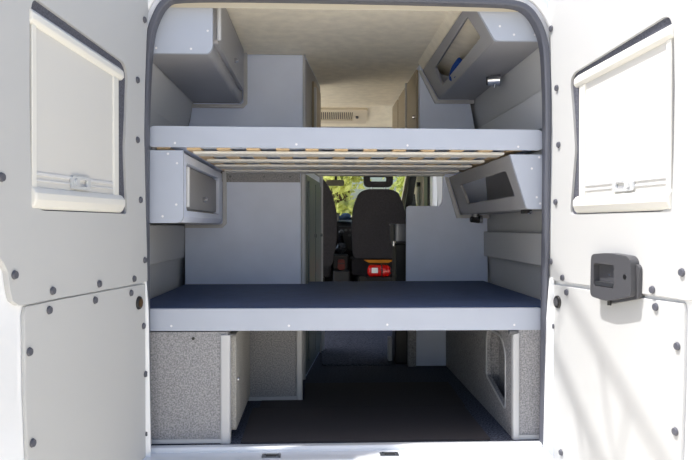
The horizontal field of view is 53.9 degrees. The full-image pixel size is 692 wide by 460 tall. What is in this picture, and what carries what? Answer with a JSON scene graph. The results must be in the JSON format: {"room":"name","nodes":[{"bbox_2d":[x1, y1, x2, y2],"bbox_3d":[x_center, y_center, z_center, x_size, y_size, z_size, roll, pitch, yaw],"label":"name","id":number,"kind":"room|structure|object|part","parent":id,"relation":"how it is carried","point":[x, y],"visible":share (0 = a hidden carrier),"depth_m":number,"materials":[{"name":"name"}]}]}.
{"room":"vehicle interior","nodes":[
{"label":"vehicle interior","id":0,"kind":"room"},
{"bbox_2d":[150,63,192,298],"bbox_3d":[-0.916,-0.073,4.751,0.240,1.850,4.210,0,0,-2],"label":"wall","id":1,"kind":"structure","parent":0,"point":[167,100],"depth_m":3.36,"materials":[{"name":"grey"}]},
{"bbox_2d":[0,0,150,459],"bbox_3d":[-0.848,0.052,2.140,0.095,1.990,0.982,0,0,8],"label":"door","id":2,"kind":"structure","parent":1,"relation":"in","point":[75,351],"depth_m":2.06,"materials":[{"name":"white paint"}]},
{"bbox_3d":[-0.852,0.052,2.141,0.048,1.990,0.982,0,0,8],"label":"frame","id":3,"kind":"part","parent":2,"relation":"part of","materials":[{"name":"white paint"}]},
{"bbox_2d":[29,9,124,212],"bbox_3d":[-0.819,-0.333,2.102,0.033,0.550,0.542,0,0,8],"label":"roller blind","id":4,"kind":"object","parent":2,"relation":"attached to","point":[74,89],"visible":0.9,"depth_m":2.04,"materials":[{"name":"white fabric"}]},
{"bbox_3d":[-0.859,-0.321,1.857,0.019,0.480,0.022,0,0,8],"label":"rail","id":5,"kind":"part","parent":4,"relation":"part of","materials":[{"name":"white plastic"}]},
{"bbox_3d":[-0.819,-0.090,2.107,0.033,0.063,0.532,0,0,8],"label":"rail","id":6,"kind":"part","parent":4,"relation":"part of","materials":[{"name":"white plastic"}]},
{"bbox_3d":[-0.817,-0.144,2.094,0.008,0.040,0.110,0,0,8],"label":"pull handle","id":7,"kind":"part","parent":4,"relation":"part of","materials":[{"name":"white plastic"}]},
{"bbox_3d":[-0.795,-0.299,2.332,0.019,0.451,0.036,0,0,8],"label":"rail","id":8,"kind":"part","parent":4,"relation":"part of","materials":[{"name":"white plastic"}]},
{"bbox_2d":[150,109,174,126],"bbox_3d":[-0.877,-0.489,3.224,0.017,0.140,1.100,0,0,-2],"label":"board","id":9,"kind":"object","parent":1,"relation":"attached to","point":[156,119],"visible":0.02,"depth_m":3.12,"materials":[{"name":"grey"}]},
{"bbox_2d":[150,225,184,264],"bbox_3d":[-0.884,0.066,3.227,0.023,0.180,1.100,0,0,-2],"label":"board","id":10,"kind":"object","parent":1,"relation":"attached to","point":[166,241],"visible":0.55,"depth_m":3.32,"materials":[{"name":"grey"}]},
{"bbox_2d":[150,150,226,227],"bbox_3d":[-0.755,-0.164,3.218,0.227,0.310,1.117,0,0,-2],"label":"locker","id":11,"kind":"object","parent":1,"relation":"attached to","point":[183,189],"visible":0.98,"depth_m":2.70,"materials":[{"name":"grey laminate"}]},
{"bbox_3d":[-0.742,-0.170,2.670,0.207,0.285,0.018,0,0,-2],"label":"panel","id":12,"kind":"part","parent":11,"relation":"part of","materials":[{"name":"grey laminate"}]},
{"bbox_3d":[-0.685,-0.177,3.196,0.015,0.173,0.895,0,0,-2],"label":"door","id":13,"kind":"part","parent":11,"relation":"part of","materials":[{"name":"grey laminate"}]},
{"bbox_3d":[-0.678,-0.181,3.223,0.030,0.255,1.082,0,0,-2],"label":"frame","id":14,"kind":"part","parent":11,"relation":"part of","materials":[{"name":"grey plastic"}]},
{"bbox_3d":[-0.777,-0.167,3.768,0.227,0.310,0.016,0,0,-2],"label":"trim","id":15,"kind":"part","parent":11,"relation":"part of","materials":[{"name":"grey plastic"}]},
{"bbox_2d":[150,126,541,175],"bbox_3d":[-0.013,-0.360,3.325,1.563,0.102,1.271,0,0,-2],"label":"bunk","id":16,"kind":"object","parent":11,"relation":"on","point":[294,150],"visible":0.91,"depth_m":2.72,"materials":[{"name":"grey laminate"}]},
{"bbox_3d":[-0.011,-0.337,3.245,1.521,0.014,1.066,0,0,-2],"label":"board","id":17,"kind":"part","parent":16,"relation":"part of","materials":[{"name":"grey laminate"}]},
{"bbox_3d":[0.758,-0.359,3.287,0.015,0.070,1.090,0,0,-2],"label":"rail","id":18,"kind":"part","parent":16,"relation":"part of","materials":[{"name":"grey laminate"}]},
{"bbox_2d":[153,7,246,107],"bbox_3d":[-0.675,-0.825,3.218,0.317,0.303,1.117,0,0,-2],"label":"locker","id":19,"kind":"object","parent":1,"relation":"attached to","point":[200,50],"visible":0.98,"depth_m":2.88,"materials":[{"name":"grey laminate"}]},
{"bbox_3d":[-0.660,-0.833,2.669,0.273,0.282,0.018,0,0,-2],"label":"panel","id":20,"kind":"part","parent":19,"relation":"part of","materials":[{"name":"grey laminate"}]},
{"bbox_3d":[-0.702,-0.829,3.768,0.308,0.303,0.016,0,0,-2],"label":"trim","id":21,"kind":"part","parent":19,"relation":"part of","materials":[{"name":"grey"}]},
{"bbox_3d":[-0.542,-0.859,3.190,0.020,0.220,0.950,0,0,-2],"label":"door","id":22,"kind":"part","parent":19,"relation":"part of","materials":[{"name":"grey laminate"}]},
{"bbox_2d":[226,8,448,126],"bbox_3d":[-0.034,-0.967,4.232,1.720,0.195,3.110,0,0,-2],"label":"ceiling","id":23,"kind":"structure","parent":0,"point":[357,58],"depth_m":3.60,"materials":[{"name":"beige fabric"}]},
{"bbox_2d":[321,108,367,123],"bbox_3d":[-0.060,-0.938,5.577,0.460,0.095,0.234,0,0,-2],"label":"ceiling vent","id":24,"kind":"object","parent":23,"relation":"in","point":[328,115],"visible":0.68,"depth_m":5.57,"materials":[{"name":"beige plastic"}]},
{"bbox_2d":[151,330,538,445],"bbox_3d":[-0.086,0.855,5.141,1.850,0.050,4.910,0,0,-2],"label":"floor","id":25,"kind":"structure","parent":0,"point":[318,373],"depth_m":3.83,"materials":[{"name":"grey carpet"}]},
{"bbox_2d":[150,331,249,443],"bbox_3d":[-0.655,0.619,2.995,0.418,0.440,0.659,0,0,-2],"label":"base cabinet","id":26,"kind":"object","parent":25,"relation":"on","point":[200,380],"visible":0.84,"depth_m":2.67,"materials":[{"name":"grey laminate"}]},
{"bbox_3d":[-0.660,0.830,2.671,0.370,0.016,0.008,0,0,-2],"label":"trim","id":27,"kind":"part","parent":26,"relation":"part of","materials":[{"name":"grey metal"}]},
{"bbox_3d":[-0.467,0.612,3.017,0.025,0.390,0.560,0,0,-2],"label":"door","id":28,"kind":"part","parent":26,"relation":"part of","materials":[{"name":"laminate"}]},
{"bbox_2d":[185,54,322,379],"bbox_3d":[-0.530,-0.074,4.211,0.782,1.818,0.851,0,0,-2],"label":"tall cabinet","id":29,"kind":"object","parent":25,"relation":"on","point":[272,233],"visible":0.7,"depth_m":3.80,"materials":[{"name":"grey laminate"}]},
{"bbox_3d":[-0.205,0.236,4.064,0.010,1.040,0.300,0,0,4],"label":"door","id":30,"kind":"part","parent":29,"relation":"part of","materials":[{"name":"grey laminate"}]},
{"bbox_3d":[-0.202,-0.660,4.224,0.006,0.610,0.770,0,0,4],"label":"panel","id":31,"kind":"part","parent":29,"relation":"part of","materials":[{"name":"grey laminate"}]},
{"bbox_3d":[-0.202,0.250,4.229,0.006,1.130,0.770,0,0,4],"label":"panel","id":32,"kind":"part","parent":29,"relation":"part of","materials":[{"name":"grey laminate"}]},
{"bbox_3d":[-0.185,-0.739,4.135,0.012,0.250,0.035,0,0,4],"label":"door handle","id":33,"kind":"part","parent":29,"relation":"part of","materials":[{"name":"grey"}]},
{"bbox_3d":[-0.187,-0.645,4.308,0.014,0.520,0.400,0,0,4],"label":"door","id":34,"kind":"part","parent":29,"relation":"part of","materials":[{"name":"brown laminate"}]},
{"bbox_3d":[-0.183,0.234,4.408,0.010,1.040,0.330,0,0,4],"label":"door","id":35,"kind":"part","parent":29,"relation":"part of","materials":[{"name":"grey laminate"}]},
{"bbox_2d":[248,331,302,400],"bbox_3d":[-0.362,0.616,3.558,0.279,0.440,0.448,0,0,-2],"label":"base cabinet","id":36,"kind":"object","parent":25,"relation":"on","point":[276,357],"visible":0.6,"depth_m":3.35,"materials":[{"name":"grey laminate"}]},
{"bbox_3d":[-0.368,0.829,3.343,0.250,0.017,0.010,0,0,-2],"label":"trim","id":37,"kind":"part","parent":36,"relation":"part of","materials":[{"name":"grey metal"}]},
{"bbox_2d":[323,179,336,281],"bbox_3d":[-0.484,0.158,6.221,0.785,1.330,0.610,0,0,-2],"label":"passenger seat","id":38,"kind":"object","parent":25,"relation":"on","point":[329,209],"visible":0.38,"depth_m":5.93,"materials":[{"name":"grey fabric"}]},
{"bbox_2d":[323,266,330,276],"bbox_3d":[-0.509,0.358,6.282,0.740,0.130,0.490,0,0,-2],"label":"seat cushion","id":39,"kind":"object","parent":38,"relation":"on","point":[326,270],"depth_m":6.05,"materials":[{"name":"grey fabric"}]},
{"bbox_2d":[332,254,348,280],"bbox_3d":[-0.051,0.524,6.166,0.145,0.600,0.460,0,0,-2],"label":"console","id":40,"kind":"object","parent":25,"relation":"on","point":[337,275],"visible":0.44,"depth_m":6.11,"materials":[{"name":"black plastic"}]},
{"bbox_2d":[336,243,346,253],"bbox_3d":[-0.043,0.168,6.247,0.102,0.102,0.110,0,0,-2],"label":"crumpled bag","id":41,"kind":"object","parent":40,"relation":"on","point":[341,247],"visible":1,"depth_m":6.21,"materials":[{"name":"black plastic"}]},
{"bbox_2d":[338,259,344,269],"bbox_3d":[-0.043,0.306,6.023,0.060,0.093,0.064,0,0,-2],"label":"pouch","id":42,"kind":"object","parent":40,"relation":"on","point":[341,263],"visible":1,"depth_m":6.00,"materials":[{"name":"red fabric"}]},
{"bbox_2d":[321,335,391,365],"bbox_3d":[0.046,0.826,4.736,0.438,0.011,1.130,0,0,-2],"label":"carpet","id":43,"kind":"object","parent":25,"relation":"on","point":[340,350],"visible":0.83,"depth_m":4.59,"materials":[{"name":"carpet"}]},
{"bbox_2d":[323,331,324,348],"bbox_3d":[-0.161,0.682,4.691,0.025,0.300,0.040,0,0,-2],"label":"post","id":44,"kind":"object","parent":43,"relation":"on","point":[323,331],"visible":0.14,"depth_m":4.67,"materials":[{"name":"grey"}]},
{"bbox_2d":[387,336,391,360],"bbox_3d":[0.276,0.748,4.295,0.024,0.147,0.070,0,0,-2],"label":"block","id":45,"kind":"object","parent":43,"relation":"on","point":[389,338],"visible":1,"depth_m":4.26,"materials":[{"name":"grey"}]},
{"bbox_2d":[260,382,464,407],"bbox_3d":[0.076,0.835,3.457,0.987,0.007,0.488,0,0,-2],"label":"rubber mat","id":46,"kind":"object","parent":25,"relation":"on","point":[375,393],"visible":1,"depth_m":3.42,"materials":[{"name":"grey rubber"}]},
{"bbox_2d":[241,405,489,443],"bbox_3d":[0.071,0.838,2.954,0.995,0.008,0.503,0,0,-2],"label":"rubber mat","id":47,"kind":"object","parent":25,"relation":"on","point":[368,423],"visible":1,"depth_m":2.90,"materials":[{"name":"grey rubber"}]},
{"bbox_2d":[349,176,404,280],"bbox_3d":[0.277,0.155,6.290,0.477,1.335,0.635,0,0,-2],"label":"seat","id":48,"kind":"object","parent":25,"relation":"on","point":[373,211],"visible":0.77,"depth_m":5.99,"materials":[{"name":"grey fabric"}]},
{"bbox_2d":[349,256,391,274],"bbox_3d":[0.275,0.328,6.339,0.470,0.150,0.540,0,0,-2],"label":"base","id":49,"kind":"object","parent":48,"relation":"on","point":[358,266],"depth_m":6.06,"materials":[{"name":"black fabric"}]},
{"bbox_2d":[358,264,391,280],"bbox_3d":[0.294,0.387,5.977,0.360,0.176,0.244,0,0,-2],"label":"fire extinguisher","id":50,"kind":"object","parent":48,"relation":"attached to","point":[381,272],"visible":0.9,"depth_m":5.87,"materials":[{"name":"red metal"}]},
{"bbox_3d":[0.287,-0.056,6.037,0.477,0.610,0.100,0,0,-2],"label":"backrest","id":51,"kind":"part","parent":48,"relation":"part of","materials":[{"name":"grey fabric"}]},
{"bbox_2d":[389,224,406,363],"bbox_3d":[0.521,0.398,4.327,0.473,0.873,0.230,0,0,-2],"label":"refrigerator","id":52,"kind":"object","parent":25,"relation":"on","point":[397,231],"visible":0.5,"depth_m":4.23,"materials":[{"name":"black plastic"}]},
{"bbox_2d":[406,172,487,366],"bbox_3d":[0.593,0.201,4.114,0.487,1.270,0.210,0,0,-2],"label":"cabinet","id":53,"kind":"object","parent":25,"relation":"on","point":[440,246],"visible":0.56,"depth_m":4.01,"materials":[{"name":"grey laminate"}]},
{"bbox_3d":[0.404,0.610,4.186,0.048,0.450,0.055,0,0,-2],"label":"post","id":54,"kind":"part","parent":53,"relation":"part of","materials":[{"name":"grey carpet"}]},
{"bbox_3d":[0.628,0.612,4.193,0.400,0.444,0.020,0,0,-2],"label":"panel","id":55,"kind":"part","parent":53,"relation":"part of","materials":[{"name":"grey laminate"}]},
{"bbox_3d":[0.597,-0.029,4.018,0.487,0.810,0.020,0,0,-2],"label":"panel","id":56,"kind":"part","parent":53,"relation":"part of","materials":[{"name":"grey laminate"}]},
{"bbox_2d":[446,330,539,439],"bbox_3d":[0.746,0.617,3.453,0.245,0.440,1.458,0,0,-2],"label":"box","id":57,"kind":"object","parent":25,"relation":"on","point":[500,368],"visible":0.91,"depth_m":2.90,"materials":[{"name":"grey laminate"}]},
{"bbox_2d":[150,307,540,330],"bbox_3d":[-0.015,0.351,3.336,1.725,0.092,1.286,0,0,-2],"label":"frame","id":58,"kind":"object","parent":57,"relation":"on","point":[449,318],"visible":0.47,"depth_m":2.69,"materials":[{"name":"grey laminate"}]},
{"bbox_2d":[150,281,540,307],"bbox_3d":[-0.023,0.336,3.348,1.720,0.066,1.262,0,0,-2],"label":"mattress","id":59,"kind":"object","parent":58,"relation":"on","point":[330,294],"visible":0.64,"depth_m":3.16,"materials":[{"name":"blue fabric"}]},
{"bbox_3d":[0.652,0.617,3.461,0.018,0.440,1.435,0,0,-2],"label":"panel","id":60,"kind":"part","parent":57,"relation":"part of","materials":[{"name":"grey carpet"}]},
{"bbox_3d":[0.785,0.612,2.741,0.187,0.423,0.015,0,0,-2],"label":"panel","id":61,"kind":"part","parent":57,"relation":"part of","materials":[{"name":"grey carpet"}]},
{"bbox_3d":[0.786,0.831,2.732,0.185,0.018,0.008,0,0,-2],"label":"trim","id":62,"kind":"part","parent":57,"relation":"part of","materials":[{"name":"grey metal"}]},
{"bbox_2d":[147,0,552,287],"bbox_3d":[0.010,0.134,2.670,2.100,2.620,0.023,0,0,-2],"label":"wall","id":63,"kind":"structure","parent":0,"point":[156,2],"depth_m":2.69,"materials":[{"name":"white metal"}]},
{"bbox_2d":[170,3,517,11],"bbox_3d":[0.008,-0.918,2.722,1.480,0.115,0.130,0,0,-2],"label":"trim","id":64,"kind":"structure","parent":63,"relation":"attached to","point":[182,5],"depth_m":2.65,"materials":[{"name":"beige"}]},
{"bbox_2d":[144,0,551,444],"bbox_3d":[0.011,-0.032,2.645,1.583,1.752,0.055,0,0,-2],"label":"trim","id":65,"kind":"structure","parent":63,"relation":"attached to","point":[161,8],"depth_m":2.65,"materials":[{"name":"grey rubber"}]},
{"bbox_2d":[143,440,552,459],"bbox_3d":[0.014,1.142,2.574,2.040,0.606,0.228,0,0,-2],"label":"trim","id":66,"kind":"structure","parent":63,"relation":"attached to","point":[460,450],"depth_m":2.62,"materials":[{"name":"white paint"}]},
{"bbox_2d":[262,453,280,457],"bbox_3d":[-0.283,0.854,2.582,0.072,0.012,0.037,0,0,-2],"label":"plate","id":67,"kind":"object","parent":66,"relation":"on","point":[266,455],"visible":1,"depth_m":2.57,"materials":[{"name":"silver metal"}]},
{"bbox_2d":[379,452,398,455],"bbox_3d":[0.165,0.854,2.601,0.072,0.012,0.037,0,0,-2],"label":"plate","id":68,"kind":"object","parent":66,"relation":"on","point":[381,453],"visible":1,"depth_m":2.58,"materials":[{"name":"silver metal"}]},
{"bbox_2d":[148,0,550,28],"bbox_3d":[0.013,-0.785,2.626,1.672,0.344,0.025,0,0,-2],"label":"trim","id":69,"kind":"structure","parent":63,"relation":"attached to","point":[540,5],"depth_m":2.65,"materials":[{"name":"white paint"}]},
{"bbox_2d":[321,127,391,127],"bbox_3d":[-0.143,-0.857,6.260,1.630,0.440,0.950,0,0,-2],"label":"wall","id":70,"kind":"structure","parent":0,"point":[321,127],"depth_m":5.79,"materials":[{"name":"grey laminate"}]},
{"bbox_2d":[324,217,405,281],"bbox_3d":[-0.186,0.351,7.441,1.800,0.970,1.100,0,0,-2],"label":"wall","id":71,"kind":"structure","parent":0,"point":[327,279],"depth_m":6.89,"materials":[{"name":"black plastic"}]},
{"bbox_2d":[331,220,405,270],"bbox_3d":[-0.157,0.154,6.728,1.720,0.517,0.305,0,0,-2],"label":"dashboard","id":72,"kind":"object","parent":71,"relation":"attached to","point":[345,225],"visible":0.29,"depth_m":6.60,"materials":[{"name":"black plastic"}]},
{"bbox_2d":[339,230,343,242],"bbox_3d":[-0.035,0.067,6.494,0.051,0.131,0.173,0,0,9],"label":"lever","id":73,"kind":"object","parent":72,"relation":"attached to","point":[341,232],"visible":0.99,"depth_m":6.43,"materials":[{"name":"black plastic"}]},
{"bbox_2d":[339,213,350,219],"bbox_3d":[-0.015,-0.135,6.747,0.125,0.070,0.105,0,0,-2],"label":"folded cloth","id":74,"kind":"object","parent":72,"relation":"on","point":[345,216],"visible":1,"depth_m":6.71,"materials":[{"name":"blue fabric"}]},
{"bbox_2d":[351,176,416,216],"bbox_3d":[-0.171,-0.401,7.193,1.890,0.639,1.000,0,0,-2],"label":"window","id":75,"kind":"structure","parent":71,"relation":"in","point":[406,177],"depth_m":7.17,"materials":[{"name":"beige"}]},
{"bbox_2d":[326,176,343,185],"bbox_3d":[-0.107,-0.548,6.853,0.180,0.205,0.092,0,0,-2],"label":"mirror","id":76,"kind":"object","parent":75,"relation":"attached to","point":[335,182],"visible":0.73,"depth_m":6.86,"materials":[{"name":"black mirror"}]},
{"bbox_2d":[436,48,541,299],"bbox_3d":[0.755,-0.074,4.995,0.240,1.850,4.560,0,0,-2],"label":"wall","id":77,"kind":"structure","parent":0,"point":[523,81],"depth_m":3.42,"materials":[{"name":"grey plastic"}]},
{"bbox_2d":[404,176,416,216],"bbox_3d":[0.670,-0.382,7.171,0.070,0.600,0.900,0,0,-2],"label":"trim","id":78,"kind":"structure","parent":77,"relation":"attached to","point":[409,195],"depth_m":7.08,"materials":[{"name":"black plastic"}]},
{"bbox_2d":[410,194,415,205],"bbox_3d":[0.712,-0.405,6.873,0.130,0.550,0.800,0,0,-2],"label":"window","id":79,"kind":"structure","parent":77,"relation":"in","point":[413,203],"depth_m":7.22,"materials":[{"name":"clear glass"}]},
{"bbox_2d":[416,182,419,205],"bbox_3d":[0.660,-0.082,6.222,0.030,0.710,0.060,0,0,-2],"label":"belt","id":80,"kind":"object","parent":77,"relation":"hanging from","point":[417,183],"visible":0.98,"depth_m":6.20,"materials":[{"name":"black fabric"}]},
{"bbox_2d":[417,176,423,205],"bbox_3d":[0.710,-0.202,6.273,0.065,1.050,0.380,0,0,-2],"label":"trim","id":81,"kind":"structure","parent":77,"relation":"attached to","point":[420,179],"depth_m":6.15,"materials":[{"name":"beige plastic"}]},
{"bbox_2d":[424,176,429,205],"bbox_3d":[0.726,-0.200,5.944,0.060,1.050,0.200,0,0,-2],"label":"trim","id":82,"kind":"structure","parent":77,"relation":"attached to","point":[426,178],"depth_m":5.87,"materials":[{"name":"black plastic"}]},
{"bbox_2d":[392,65,474,128],"bbox_3d":[0.570,-0.715,4.713,0.383,0.535,1.400,0,0,-2],"label":"upper cabinet","id":83,"kind":"object","parent":77,"relation":"attached to","point":[415,108],"visible":0.43,"depth_m":4.02,"materials":[{"name":"grey laminate"}]},
{"bbox_3d":[0.380,-0.731,5.206,0.012,0.480,0.360,0,0,-2],"label":"door","id":84,"kind":"part","parent":83,"relation":"part of","materials":[{"name":"brown laminate"}]},
{"bbox_3d":[0.398,-0.728,4.776,0.012,0.480,0.420,0,0,-2],"label":"door","id":85,"kind":"part","parent":83,"relation":"part of","materials":[{"name":"brown laminate"}]},
{"bbox_3d":[0.418,-0.725,4.287,0.012,0.480,0.440,0,0,-2],"label":"door","id":86,"kind":"part","parent":83,"relation":"part of","materials":[{"name":"brown laminate"}]},
{"bbox_2d":[430,176,436,205],"bbox_3d":[0.741,-0.199,5.754,0.045,1.050,0.140,0,0,-2],"label":"trim","id":87,"kind":"structure","parent":77,"relation":"attached to","point":[433,183],"depth_m":5.68,"materials":[{"name":"white paint"}]},
{"bbox_2d":[418,11,479,75],"bbox_3d":[0.620,-0.905,3.353,0.345,0.170,1.300,0,0,-2],"label":"trim","id":88,"kind":"structure","parent":77,"relation":"attached to","point":[468,36],"depth_m":3.38,"materials":[{"name":"beige fabric"}]},
{"bbox_2d":[419,11,538,103],"bbox_3d":[0.613,-0.836,3.352,0.328,0.197,1.279,0,0,-2],"label":"locker","id":89,"kind":"object","parent":77,"relation":"attached to","point":[506,39],"visible":0.9,"depth_m":3.06,"materials":[{"name":"grey laminate"}]},
{"bbox_3d":[0.604,-0.852,3.967,0.296,0.158,0.016,0,0,-2],"label":"panel","id":90,"kind":"part","parent":89,"relation":"part of","materials":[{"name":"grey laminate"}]},
{"bbox_3d":[0.587,-0.836,3.983,0.328,0.190,0.016,0,0,-2],"label":"trim","id":91,"kind":"part","parent":89,"relation":"part of","materials":[{"name":"grey"}]},
{"bbox_2d":[449,57,461,80],"bbox_3d":[0.578,-0.829,3.507,0.078,0.105,0.343,0,0,-2],"label":"cloth","id":92,"kind":"object","parent":89,"relation":"on","point":[457,62],"visible":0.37,"depth_m":3.44,"materials":[{"name":"blue fabric"}]},
{"bbox_3d":[0.527,-0.848,3.350,0.108,0.174,1.244,0,0,-2],"label":"frame","id":93,"kind":"part","parent":89,"relation":"part of","materials":[{"name":"grey laminate"}]},
{"bbox_3d":[0.675,-0.767,3.356,0.205,0.015,1.244,0,0,-2],"label":"panel","id":94,"kind":"part","parent":89,"relation":"part of","materials":[{"name":"grey laminate"}]},
{"bbox_2d":[486,74,500,87],"bbox_3d":[0.723,-0.728,3.330,0.068,0.066,0.060,0,0,16],"label":"reading lamp","id":95,"kind":"object","parent":89,"relation":"attached to","point":[492,80],"visible":1,"depth_m":3.31,"materials":[{"name":"silver metal"}]},
{"bbox_3d":[0.650,-0.840,2.723,0.306,0.168,0.018,0,0,-2],"label":"panel","id":96,"kind":"part","parent":89,"relation":"part of","materials":[{"name":"grey laminate"}]},
{"bbox_2d":[445,154,541,217],"bbox_3d":[0.739,-0.188,3.365,0.263,0.244,1.287,0,0,-2],"label":"locker","id":97,"kind":"object","parent":77,"relation":"attached to","point":[486,188],"visible":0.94,"depth_m":3.15,"materials":[{"name":"grey laminate"}]},
{"bbox_3d":[0.713,-0.190,4.000,0.263,0.240,0.016,0,0,-2],"label":"trim","id":98,"kind":"part","parent":97,"relation":"part of","materials":[{"name":"grey plastic"}]},
{"bbox_3d":[0.729,-0.205,3.984,0.231,0.208,0.016,0,0,-2],"label":"panel","id":99,"kind":"part","parent":97,"relation":"part of","materials":[{"name":"grey laminate"}]},
{"bbox_2d":[470,214,482,222],"bbox_3d":[0.731,-0.064,3.821,0.070,0.053,0.048,0,0,-2],"label":"reading lamp","id":100,"kind":"object","parent":97,"relation":"attached to","point":[475,218],"visible":0.92,"depth_m":3.80,"materials":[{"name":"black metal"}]},
{"bbox_3d":[0.856,-0.204,3.363,0.028,0.203,1.236,0,0,-2],"label":"panel","id":101,"kind":"part","parent":97,"relation":"part of","materials":[{"name":"grey plastic"}]},
{"bbox_3d":[0.786,-0.095,3.369,0.168,0.015,1.252,0,0,-2],"label":"panel","id":102,"kind":"part","parent":97,"relation":"part of","materials":[{"name":"grey laminate"}]},
{"bbox_3d":[0.776,-0.193,2.732,0.241,0.218,0.018,0,0,-2],"label":"panel","id":103,"kind":"part","parent":97,"relation":"part of","materials":[{"name":"grey laminate"}]},
{"bbox_2d":[521,210,531,213],"bbox_3d":[0.754,-0.075,2.830,0.036,0.019,0.065,0,0,-2],"label":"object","id":104,"kind":"object","parent":97,"relation":"attached to","point":[522,211],"visible":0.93,"depth_m":2.82,"materials":[{"name":"black plastic"}]},
{"bbox_2d":[479,91,541,129],"bbox_3d":[0.801,-0.505,3.378,0.037,0.150,1.270,0,0,-2],"label":"board","id":105,"kind":"object","parent":77,"relation":"attached to","point":[527,115],"visible":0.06,"depth_m":3.08,"materials":[{"name":"grey"}]},
{"bbox_2d":[484,232,540,265],"bbox_3d":[0.850,0.085,3.381,0.023,0.143,1.265,0,0,-2],"label":"board","id":106,"kind":"object","parent":77,"relation":"attached to","point":[518,247],"visible":0.55,"depth_m":3.38,"materials":[{"name":"grey"}]},
{"bbox_2d":[543,0,691,459],"bbox_3d":[0.913,0.052,2.232,0.112,1.990,0.984,0,0,-12],"label":"door","id":107,"kind":"structure","parent":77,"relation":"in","point":[618,352],"depth_m":2.23,"materials":[{"name":"white paint"}]},
{"bbox_3d":[0.876,0.154,2.223,0.032,0.157,0.224,0,0,-12],"label":"handle","id":108,"kind":"part","parent":107,"relation":"part of","materials":[{"name":"grey plastic"}]},
{"bbox_3d":[0.930,0.052,2.236,0.048,1.990,0.984,0,0,-12],"label":"frame","id":109,"kind":"part","parent":107,"relation":"part of","materials":[{"name":"white paint"}]},
{"bbox_2d":[573,24,673,212],"bbox_3d":[0.894,-0.332,2.222,0.033,0.546,0.522,0,0,-12],"label":"roller blind","id":110,"kind":"object","parent":107,"relation":"attached to","point":[626,100],"visible":0.97,"depth_m":2.17,"materials":[{"name":"white plastic"}]},
{"bbox_3d":[0.854,-0.298,2.440,0.019,0.447,0.036,0,0,-12],"label":"rail","id":111,"kind":"part","parent":110,"relation":"part of","materials":[{"name":"white plastic"}]},
{"bbox_3d":[0.893,-0.090,2.227,0.033,0.063,0.512,0,0,-12],"label":"rail","id":112,"kind":"part","parent":110,"relation":"part of","materials":[{"name":"white plastic"}]},
{"bbox_3d":[0.896,-0.145,2.199,0.008,0.040,0.110,0,0,-12],"label":"pull handle","id":113,"kind":"part","parent":110,"relation":"part of","materials":[{"name":"white plastic"}]},
{"bbox_3d":[0.952,-0.320,1.991,0.019,0.476,0.022,0,0,-12],"label":"rail","id":114,"kind":"part","parent":110,"relation":"part of","materials":[{"name":"white plastic"}]},
{"label":"outside","id":115,"kind":"structure","parent":0,"visible":0},
{"bbox_3d":[-2.116,1.223,51.405,120.000,0.130,82.500,0,0,-2],"label":"grass field","id":116,"kind":"object","parent":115,"visible":0},
{"bbox_2d":[332,177,361,201],"bbox_3d":[-0.185,-1.768,19.943,2.771,6.271,2.705,0,0,-2],"label":"tree","id":117,"kind":"object","parent":116,"relation":"on","point":[351,191],"visible":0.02,"depth_m":19.96,"materials":[{"name":"plant"}]},
{"bbox_2d":[323,176,371,215],"bbox_3d":[-0.198,-1.077,14.615,1.715,4.953,2.145,0,0,33],"label":"tree","id":118,"kind":"object","parent":116,"relation":"on","point":[342,205],"visible":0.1,"depth_m":14.38,"materials":[{"name":"green plant"}]},
{"bbox_2d":[382,176,416,205],"bbox_3d":[2.292,-1.588,15.963,2.867,5.960,2.984,0,0,21],"label":"tree","id":119,"kind":"object","parent":116,"relation":"on","point":[399,183],"visible":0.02,"depth_m":15.69,"materials":[{"name":"green plant"}]}
]}

